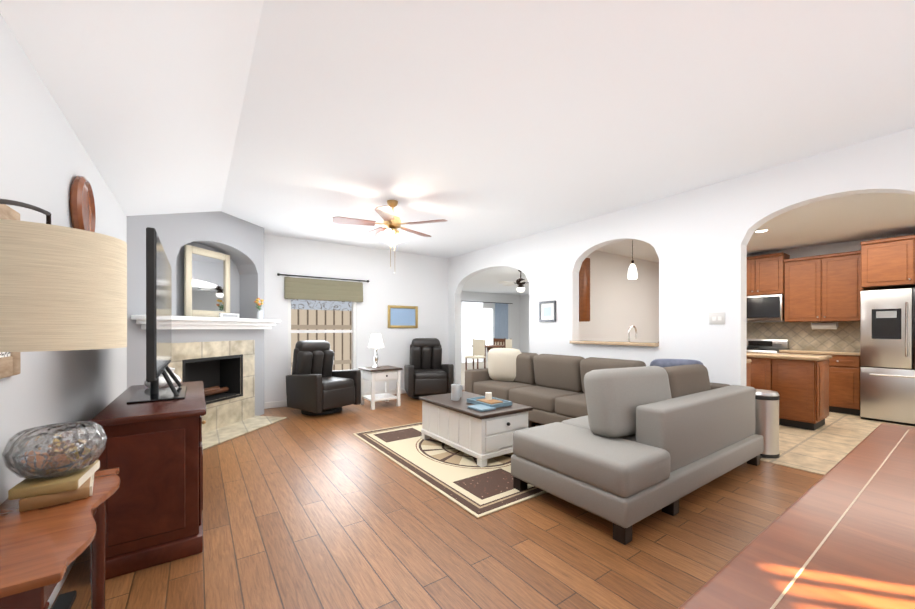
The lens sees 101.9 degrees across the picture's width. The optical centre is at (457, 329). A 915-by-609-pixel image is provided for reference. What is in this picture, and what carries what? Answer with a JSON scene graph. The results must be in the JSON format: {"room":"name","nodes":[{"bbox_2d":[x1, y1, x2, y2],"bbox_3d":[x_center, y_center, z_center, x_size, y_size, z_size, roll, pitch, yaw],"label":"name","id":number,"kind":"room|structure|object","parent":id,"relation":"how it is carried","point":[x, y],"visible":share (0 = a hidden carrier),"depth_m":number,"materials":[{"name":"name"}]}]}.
{"room":"living room","nodes":[
{"label":"living room","id":0,"kind":"room"},
{"bbox_2d":[0,14,126,504],"bbox_3d":[-1.490,-0.045,1.030,0.150,2.600,9.900,0,0,-35],"label":"wall","id":1,"kind":"structure","parent":0,"point":[45,160],"depth_m":1.64,"materials":[{"name":"white paint"}]},
{"bbox_2d":[0,204,20,378],"bbox_3d":[-1.429,-0.130,1.097,0.019,0.590,0.640,0,0,-35],"label":"picture frame","id":2,"kind":"object","parent":1,"relation":"attached to","point":[10,363],"visible":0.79,"depth_m":1.28,"materials":[{"name":"beige wood"}]},
{"bbox_2d":[47,559,75,608],"bbox_3d":[-0.905,1.206,0.342,0.014,0.100,7.800,0,0,-35],"label":"baseboard","id":3,"kind":"structure","parent":1,"relation":"attached to","point":[57,588],"depth_m":1.76,"materials":[{"name":"white"}]},
{"bbox_2d":[70,176,95,231],"bbox_3d":[-2.126,-0.676,2.110,0.045,0.370,0.370,0,0,-35],"label":"clock","id":4,"kind":"object","parent":1,"relation":"attached to","point":[82,209],"visible":0.92,"depth_m":2.03,"materials":[{"name":"brown wood"}]},
{"bbox_2d":[127,211,263,415],"bbox_3d":[-3.227,-0.200,4.637,1.577,2.900,1.800,0,0,-35],"label":"wall","id":5,"kind":"structure","parent":0,"point":[239,241],"depth_m":4.46,"materials":[{"name":"grey paint"}]},
{"bbox_2d":[264,234,447,402],"bbox_3d":[-2.234,-0.202,6.465,4.880,2.900,0.150,0,0,-35],"label":"wall","id":6,"kind":"structure","parent":0,"point":[420,281],"depth_m":6.80,"materials":[{"name":"white paint"}]},
{"bbox_2d":[285,299,355,381],"bbox_3d":[-2.301,0.053,6.369,1.220,1.610,0.170,0,0,-35],"label":"window","id":7,"kind":"structure","parent":6,"relation":"in","point":[352,331],"depth_m":6.43,"materials":[{"name":"white"}]},
{"bbox_2d":[277,273,368,281],"bbox_3d":[-2.237,-0.867,6.312,1.522,0.044,0.090,0,0,-35],"label":"curtain rod","id":8,"kind":"object","parent":6,"relation":"attached to","point":[278,274],"visible":1,"depth_m":6.25,"materials":[{"name":"black metal"}]},
{"bbox_2d":[284,277,362,301],"bbox_3d":[-2.237,-0.664,6.313,1.300,0.355,0.053,0,0,-35],"label":"roman shade","id":9,"kind":"object","parent":6,"relation":"attached to","point":[314,289],"visible":1,"depth_m":6.26,"materials":[{"name":"fabric"}]},
{"bbox_2d":[264,388,405,408],"bbox_3d":[-1.614,1.198,6.802,3.480,0.100,0.014,0,0,-35],"label":"baseboard","id":10,"kind":"structure","parent":6,"relation":"attached to","point":[276,404],"depth_m":5.98,"materials":[{"name":"white wood"}]},
{"bbox_2d":[388,305,417,327],"bbox_3d":[-1.052,-0.238,7.183,0.640,0.430,0.027,0,0,-35],"label":"landscape picture","id":11,"kind":"object","parent":6,"relation":"attached to","point":[402,316],"visible":0.98,"depth_m":7.18,"materials":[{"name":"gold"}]},
{"bbox_2d":[50,390,823,608],"bbox_3d":[1.931,1.298,6.123,11.600,0.100,14.300,0,0,-35],"label":"floor","id":12,"kind":"structure","parent":0,"point":[303,511],"depth_m":2.20,"materials":[{"name":"brown wood"}]},
{"bbox_2d":[0,467,120,608],"bbox_3d":[-1.296,0.920,1.167,0.298,0.670,0.840,0,0,-35],"label":"side table","id":13,"kind":"object","parent":12,"relation":"on","point":[41,549],"visible":0.9,"depth_m":1.06,"materials":[{"name":"brown wood"}]},
{"bbox_2d":[8,460,99,511],"bbox_3d":[-1.418,0.547,1.326,0.198,0.075,0.269,0,0,-35],"label":"books","id":14,"kind":"object","parent":13,"relation":"on","point":[31,494],"visible":0.85,"depth_m":1.24,"materials":[{"name":"brown paper"}]},
{"bbox_2d":[2,421,106,478],"bbox_3d":[-1.415,0.430,1.316,0.254,0.160,0.254,0,0,-35],"label":"crystal bowl","id":15,"kind":"object","parent":14,"relation":"on","point":[50,451],"visible":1,"depth_m":1.24,"materials":[{"name":"clear"}]},
{"bbox_2d":[0,199,126,351],"bbox_3d":[-1.044,0.462,0.867,0.360,1.586,0.750,0,0,-35],"label":"floor lamp","id":16,"kind":"object","parent":12,"relation":"on","point":[62,288],"visible":1,"depth_m":0.95,"materials":[{"name":"beige fabric"}]},
{"bbox_2d":[52,590,76,608],"bbox_3d":[-1.545,1.237,1.419,0.144,0.035,0.802,0,0,-35],"label":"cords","id":17,"kind":"object","parent":12,"relation":"on","point":[65,600],"visible":1,"depth_m":1.67,"materials":[{"name":"black plastic"}]},
{"bbox_2d":[90,401,205,582],"bbox_3d":[-1.746,0.869,2.136,0.460,0.770,0.451,0,0,-35],"label":"base cabinet","id":18,"kind":"object","parent":12,"relation":"on","point":[153,451],"depth_m":1.96,"materials":[{"name":"brown wood"}]},
{"bbox_2d":[106,393,204,408],"bbox_3d":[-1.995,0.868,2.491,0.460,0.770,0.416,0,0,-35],"label":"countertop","id":19,"kind":"structure","parent":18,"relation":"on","point":[118,402],"depth_m":2.31,"materials":[{"name":"brown wood"}]},
{"bbox_2d":[122,385,201,396],"bbox_3d":[-2.241,0.868,2.840,0.460,0.770,0.437,0,0,-35],"label":"base cabinet","id":20,"kind":"object","parent":12,"relation":"on","point":[190,388],"depth_m":2.68,"materials":[{"name":"brown wood"}]},
{"bbox_2d":[126,227,186,403],"bbox_3d":[-2.004,-0.042,2.502,0.280,0.970,1.440,0,0,-35],"label":"screen","id":21,"kind":"object","parent":20,"relation":"on","point":[158,317],"visible":0.98,"depth_m":2.16,"materials":[{"name":"black plastic"}]},
{"bbox_2d":[144,367,180,387],"bbox_3d":[-2.268,0.368,2.866,0.215,0.150,0.279,0,0,-35],"label":"decor","id":22,"kind":"object","parent":20,"relation":"on","point":[162,382],"visible":0.44,"depth_m":2.85,"materials":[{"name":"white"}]},
{"bbox_2d":[131,315,286,449],"bbox_3d":[-2.905,0.556,4.557,0.795,1.390,1.980,0,0,10],"label":"fireplace","id":23,"kind":"object","parent":12,"relation":"on","point":[224,371],"visible":0.6,"depth_m":4.72,"materials":[{"name":"beige tile"}]},
{"bbox_2d":[184,244,229,316],"bbox_3d":[-3.181,-0.581,4.746,0.035,0.858,0.680,0,0,10],"label":"mirror","id":24,"kind":"object","parent":23,"relation":"on","point":[206,283],"visible":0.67,"depth_m":4.70,"materials":[{"name":"white mirror"}]},
{"bbox_2d":[219,313,238,317],"bbox_3d":[-2.878,-0.170,4.683,0.033,0.060,0.300,0,0,10],"label":"sign","id":25,"kind":"object","parent":23,"relation":"on","point":[226,315],"visible":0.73,"depth_m":4.65,"materials":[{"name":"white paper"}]},
{"bbox_2d":[254,298,263,318],"bbox_3d":[-2.793,-0.292,5.227,0.115,0.304,0.131,0,0,-35],"label":"vase","id":26,"kind":"object","parent":23,"relation":"on","point":[259,315],"visible":0.98,"depth_m":5.21,"materials":[{"name":"white ceramic"}]},
{"bbox_2d":[286,340,360,414],"bbox_3d":[-2.058,0.711,5.653,0.862,1.076,0.784,0,0,35],"label":"recliner","id":27,"kind":"object","parent":12,"relation":"on","point":[316,384],"visible":1,"depth_m":5.49,"materials":[{"name":"black leather"}]},
{"bbox_2d":[359,365,402,409],"bbox_3d":[-1.264,0.939,6.078,0.540,0.620,0.540,0,0,-35],"label":"side table","id":28,"kind":"object","parent":12,"relation":"on","point":[386,373],"visible":1,"depth_m":5.95,"materials":[{"name":"white wood"}]},
{"bbox_2d":[368,334,383,367],"bbox_3d":[-1.334,0.354,6.089,0.260,0.550,0.260,0,0,-35],"label":"table lamp","id":29,"kind":"object","parent":28,"relation":"on","point":[376,342],"visible":1,"depth_m":6.02,"materials":[{"name":"white metal"}]},
{"bbox_2d":[404,338,453,398],"bbox_3d":[-0.550,0.710,6.859,0.800,1.076,0.879,0,0,-13],"label":"recliner","id":30,"kind":"object","parent":12,"relation":"on","point":[427,372],"visible":0.94,"depth_m":6.58,"materials":[{"name":"black leather"}]},
{"bbox_2d":[353,422,546,517],"bbox_3d":[0.098,1.246,3.895,1.600,0.010,2.400,0,0,-35],"label":"rug","id":31,"kind":"object","parent":12,"relation":"on","point":[465,481],"visible":0.46,"depth_m":3.29,"materials":[{"name":"beige fabric"}]},
{"bbox_2d":[419,391,532,466],"bbox_3d":[0.157,1.011,3.950,0.660,0.480,1.157,0,0,-35],"label":"coffee table","id":32,"kind":"object","parent":31,"relation":"on","point":[481,437],"visible":0.92,"depth_m":3.57,"materials":[{"name":"white wood"}]},
{"bbox_2d":[451,384,511,411],"bbox_3d":[0.173,0.686,3.910,0.440,0.170,0.800,0,0,-35],"label":"decor","id":33,"kind":"object","parent":32,"relation":"on","point":[487,402],"visible":1,"depth_m":3.81,"materials":[{"name":"blue"}]},
{"bbox_2d":[465,348,763,544],"bbox_3d":[0.909,0.766,4.201,2.300,0.969,3.470,0,0,-35],"label":"sectional sofa","id":34,"kind":"object","parent":12,"relation":"on","point":[623,446],"visible":0.94,"depth_m":2.76,"materials":[{"name":"grey fabric"}]},
{"bbox_2d":[678,423,914,608],"bbox_3d":[1.566,0.875,0.831,2.420,0.761,1.080,0,0,-35],"label":"dining table","id":35,"kind":"object","parent":12,"relation":"on","point":[840,534],"visible":1,"depth_m":0.84,"materials":[{"name":"brown wood"}]},
{"bbox_2d":[0,0,914,257],"bbox_3d":[0.569,-1.354,2.474,5.180,0.685,9.900,0,0,-35],"label":"ceiling","id":36,"kind":"structure","parent":0,"point":[478,124],"depth_m":2.33,"materials":[{"name":"white paint"}]},
{"bbox_2d":[333,200,446,273],"bbox_3d":[-0.788,-1.068,4.361,1.286,0.840,1.236,0,0,-35],"label":"ceiling fan","id":37,"kind":"object","parent":36,"relation":"hanging from","point":[392,223],"visible":1,"depth_m":4.25,"materials":[{"name":"brown wood"}]},
{"bbox_2d":[461,362,487,389],"bbox_3d":[1.934,1.240,10.494,6.270,0.006,6.850,0,0,-35],"label":"floor","id":38,"kind":"structure","parent":0,"point":[470,366],"depth_m":11.97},
{"bbox_2d":[465,339,485,369],"bbox_3d":[0.506,0.763,10.409,0.440,0.960,0.440,0,0,35],"label":"chair","id":39,"kind":"object","parent":38,"relation":"on","point":[479,346],"visible":0.94,"depth_m":10.47,"materials":[{"name":"beige fabric"}]},
{"bbox_2d":[471,345,503,351],"bbox_3d":[0.964,0.862,11.065,1.100,0.760,1.100,0,0,-35],"label":"table","id":40,"kind":"object","parent":38,"relation":"on","point":[488,347],"visible":0.44,"depth_m":10.94,"materials":[{"name":"brown wood"}]},
{"bbox_2d":[494,338,505,347],"bbox_3d":[1.422,0.761,11.721,0.440,0.960,0.440,0,0,35],"label":"chair","id":41,"kind":"object","parent":38,"relation":"on","point":[498,341],"visible":0.17,"depth_m":11.56,"materials":[{"name":"brown wood"}]},
{"bbox_2d":[504,339,511,347],"bbox_3d":[1.620,0.763,10.607,0.440,0.960,0.440,0,0,35],"label":"chair","id":42,"kind":"object","parent":38,"relation":"on","point":[507,343],"visible":0.27,"depth_m":10.65,"materials":[{"name":"beige fabric"}]},
{"bbox_2d":[461,291,519,362],"bbox_3d":[-0.078,-0.136,13.356,6.270,2.750,0.150,0,0,-35],"label":"wall","id":43,"kind":"structure","parent":0,"point":[514,321],"depth_m":14.71,"materials":[{"name":"white paint"}]},
{"bbox_2d":[483,307,493,344],"bbox_3d":[0.813,-0.076,13.976,1.400,1.530,0.100,0,0,-35],"label":"room window","id":44,"kind":"structure","parent":43,"relation":"in","point":[492,325],"depth_m":14.34,"materials":[{"name":"white"}]},
{"bbox_2d":[465,301,512,303],"bbox_3d":[1.074,-1.012,13.950,2.700,0.024,0.024,0,0,-35],"label":"curtain rod","id":45,"kind":"object","parent":43,"relation":"attached to","point":[488,302],"visible":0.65,"depth_m":14.02,"materials":[{"name":"black metal"}]},
{"bbox_2d":[462,301,482,362],"bbox_3d":[0.561,0.106,13.595,0.957,2.205,0.046,0,0,-35],"label":"curtain","id":46,"kind":"object","parent":45,"relation":"hanging from","point":[472,320],"visible":0.79,"depth_m":13.51,"materials":[{"name":"white fabric"}]},
{"bbox_2d":[495,303,507,338],"bbox_3d":[1.715,0.105,14.405,0.679,2.205,0.046,0,0,-35],"label":"curtain","id":47,"kind":"object","parent":45,"relation":"hanging from","point":[501,320],"visible":0.52,"depth_m":14.39,"materials":[{"name":"blue fabric"}]},
{"bbox_2d":[520,294,528,352],"bbox_3d":[4.518,-0.135,12.399,0.150,2.750,7.000,0,0,-35],"label":"wall","id":48,"kind":"structure","parent":0,"point":[524,323],"depth_m":14.88,"materials":[{"name":"white paint"}]},
{"bbox_2d":[579,250,658,342],"bbox_3d":[4.007,-0.128,7.671,6.420,2.750,0.150,0,0,-35],"label":"wall","id":49,"kind":"structure","parent":0,"point":[621,303],"depth_m":6.91,"materials":[{"name":"white paint"}]},
{"bbox_2d":[579,258,589,321],"bbox_3d":[1.754,-0.616,5.775,0.547,0.990,0.356,0,0,-35],"label":"upper cabinet","id":50,"kind":"object","parent":49,"relation":"attached to","point":[584,293],"visible":0.38,"depth_m":5.70,"materials":[{"name":"brown wood"}]},
{"bbox_2d":[448,127,914,385],"bbox_3d":[1.362,-0.201,5.721,0.150,2.900,14.300,0,0,-35],"label":"wall","id":51,"kind":"structure","parent":0,"point":[697,239],"depth_m":3.94,"materials":[{"name":"white paint"}]},
{"bbox_2d":[539,301,555,321],"bbox_3d":[1.352,-0.266,5.580,0.022,0.310,0.320,0,0,-35],"label":"picture","id":52,"kind":"object","parent":51,"relation":"attached to","point":[547,311],"visible":0.94,"depth_m":5.58,"materials":[{"name":"grey"}]},
{"bbox_2d":[570,340,658,346],"bbox_3d":[2.023,0.180,4.781,0.290,0.039,1.192,0,0,-35],"label":"bar ledge","id":53,"kind":"object","parent":51,"relation":"attached to","point":[651,344],"visible":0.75,"depth_m":4.61,"materials":[{"name":"stone"}]},
{"bbox_2d":[709,312,724,324],"bbox_3d":[2.634,-0.108,3.768,0.010,0.120,0.140,0,0,-35],"label":"switch plate","id":54,"kind":"object","parent":51,"relation":"attached to","point":[716,318],"visible":1,"depth_m":3.76,"materials":[{"name":"white plastic"}]},
{"bbox_2d":[462,193,914,294],"bbox_3d":[4.050,-1.448,7.608,6.420,0.150,14.300,0,0,-35],"label":"ceiling","id":55,"kind":"structure","parent":0,"point":[856,217],"depth_m":5.10,"materials":[{"name":"white paint"}]},
{"bbox_2d":[498,270,528,292],"bbox_3d":[1.421,-1.104,8.491,1.076,0.539,1.035,0,0,-35],"label":"ceiling fan","id":56,"kind":"object","parent":55,"relation":"hanging from","point":[520,281],"visible":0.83,"depth_m":8.40,"materials":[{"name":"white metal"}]},
{"bbox_2d":[627,240,637,278],"bbox_3d":[2.360,-1.024,5.004,0.124,0.689,0.124,0,0,-35],"label":"pendant lamp","id":57,"kind":"object","parent":55,"relation":"hanging from","point":[632,272],"visible":0.79,"depth_m":4.97,"materials":[{"name":"white glass"}]},
{"bbox_2d":[754,229,768,232],"bbox_3d":[4.242,-1.368,5.177,0.170,0.004,0.167,0,0,-35],"label":"recessed light","id":58,"kind":"object","parent":55,"relation":"in","point":[764,230],"visible":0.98,"depth_m":5.19,"materials":[{"name":"white"}]},
{"bbox_2d":[747,233,914,322],"bbox_3d":[6.663,-0.125,5.168,0.150,2.750,7.300,0,0,-35],"label":"wall","id":59,"kind":"structure","parent":0,"point":[849,246],"depth_m":6.03,"materials":[{"name":"white paint"}]},
{"bbox_2d":[747,252,789,295],"bbox_3d":[5.350,-0.937,6.591,0.356,0.690,0.759,0,0,-35],"label":"upper cabinet","id":60,"kind":"object","parent":59,"relation":"attached to","point":[764,272],"depth_m":6.37,"materials":[{"name":"brown wood"}]},
{"bbox_2d":[747,294,783,320],"bbox_3d":[5.317,-0.367,6.569,0.431,0.430,0.750,0,0,-35],"label":"over-the-range microwave","id":61,"kind":"object","parent":60,"relation":"attached to","point":[765,308],"visible":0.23,"depth_m":6.33,"materials":[{"name":"silver metal"}]},
{"bbox_2d":[783,251,860,322],"bbox_3d":[5.833,-0.641,5.904,0.356,1.040,0.900,0,0,-35],"label":"upper cabinet","id":62,"kind":"object","parent":59,"relation":"attached to","point":[826,288],"depth_m":5.80,"materials":[{"name":"brown wood"}]},
{"bbox_2d":[811,322,838,328],"bbox_3d":[5.850,-0.057,5.917,0.110,0.122,0.320,0,0,-35],"label":"paper towel holder","id":63,"kind":"object","parent":62,"relation":"attached to","point":[832,325],"visible":1,"depth_m":5.87,"materials":[{"name":"white paper"}]},
{"bbox_2d":[859,235,914,290],"bbox_3d":[6.254,-0.915,5.052,0.646,0.650,0.960,0,0,-35],"label":"upper cabinet","id":64,"kind":"object","parent":59,"relation":"attached to","point":[889,263],"depth_m":5.06,"materials":[{"name":"brown wood"}]},
{"bbox_2d":[760,412,914,474],"bbox_3d":[4.986,1.248,3.992,3.950,0.006,7.000,0,0,-35],"label":"floor","id":65,"kind":"structure","parent":0,"point":[831,443],"depth_m":4.12,"materials":[{"name":"beige tile"}]},
{"bbox_2d":[628,325,751,386],"bbox_3d":[2.375,0.600,4.978,0.647,1.301,2.377,0,0,-35],"label":"sink","id":66,"kind":"object","parent":65,"relation":"on","point":[748,372],"visible":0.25,"depth_m":4.15,"materials":[{"name":"silver metal"}]},
{"bbox_2d":[746,356,769,389],"bbox_3d":[4.227,0.815,5.187,0.616,0.870,0.410,0,0,-35],"label":"base cabinet","id":67,"kind":"object","parent":65,"relation":"on","point":[760,369],"depth_m":4.94,"materials":[{"name":"brown wood"}]},
{"bbox_2d":[746,339,788,352],"bbox_3d":[5.205,0.713,6.491,0.691,1.070,0.750,0,0,-35],"label":"range","id":68,"kind":"object","parent":65,"relation":"on","point":[767,345],"visible":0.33,"depth_m":6.45,"materials":[{"name":"silver metal"}]},
{"bbox_2d":[755,389,779,458],"bbox_3d":[3.013,0.929,3.693,0.338,0.645,0.277,0,0,-35],"label":"trash can","id":69,"kind":"object","parent":65,"relation":"on","point":[767,415],"visible":0.67,"depth_m":3.59,"materials":[{"name":"silver metal"}]},
{"bbox_2d":[770,360,828,430],"bbox_3d":[4.473,0.815,4.837,0.616,0.870,0.446,0,0,-35],"label":"base cabinet","id":70,"kind":"object","parent":65,"relation":"on","point":[799,383],"depth_m":4.64,"materials":[{"name":"brown wood"}]},
{"bbox_2d":[746,352,831,359],"bbox_3d":[4.122,0.360,5.351,0.660,0.040,1.720,0,0,-35],"label":"countertop","id":71,"kind":"structure","parent":70,"relation":"on","point":[761,355],"depth_m":4.80,"materials":[{"name":"beige stone"}]},
{"bbox_2d":[779,351,860,415],"bbox_3d":[5.723,0.814,5.828,0.626,0.870,0.900,0,0,-35],"label":"base cabinet","id":72,"kind":"object","parent":65,"relation":"on","point":[844,370],"depth_m":5.42,"materials":[{"name":"brown wood"}]},
{"bbox_2d":[787,347,859,354],"bbox_3d":[5.727,0.359,5.819,0.630,0.040,0.919,0,0,-35],"label":"countertop","id":73,"kind":"structure","parent":72,"relation":"on","point":[790,348],"depth_m":5.62,"materials":[{"name":"beige stone"}]},
{"bbox_2d":[860,288,914,425],"bbox_3d":[6.128,0.360,4.964,0.856,1.780,0.920,0,0,-35],"label":"fridge","id":74,"kind":"object","parent":65,"relation":"on","point":[887,355],"visible":1,"depth_m":4.91,"materials":[{"name":"silver metal"}]},
{"label":"outside","id":75,"kind":"structure","parent":0,"visible":0},
{"bbox_2d":[291,299,351,374],"bbox_3d":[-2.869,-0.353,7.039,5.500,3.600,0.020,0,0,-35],"label":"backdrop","id":76,"kind":"structure","parent":75,"point":[318,315],"depth_m":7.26,"materials":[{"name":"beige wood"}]},
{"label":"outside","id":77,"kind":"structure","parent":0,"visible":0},
{"bbox_2d":[483,308,490,344],"bbox_3d":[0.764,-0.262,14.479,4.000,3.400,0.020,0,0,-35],"label":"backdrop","id":78,"kind":"structure","parent":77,"point":[487,323],"depth_m":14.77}
]}

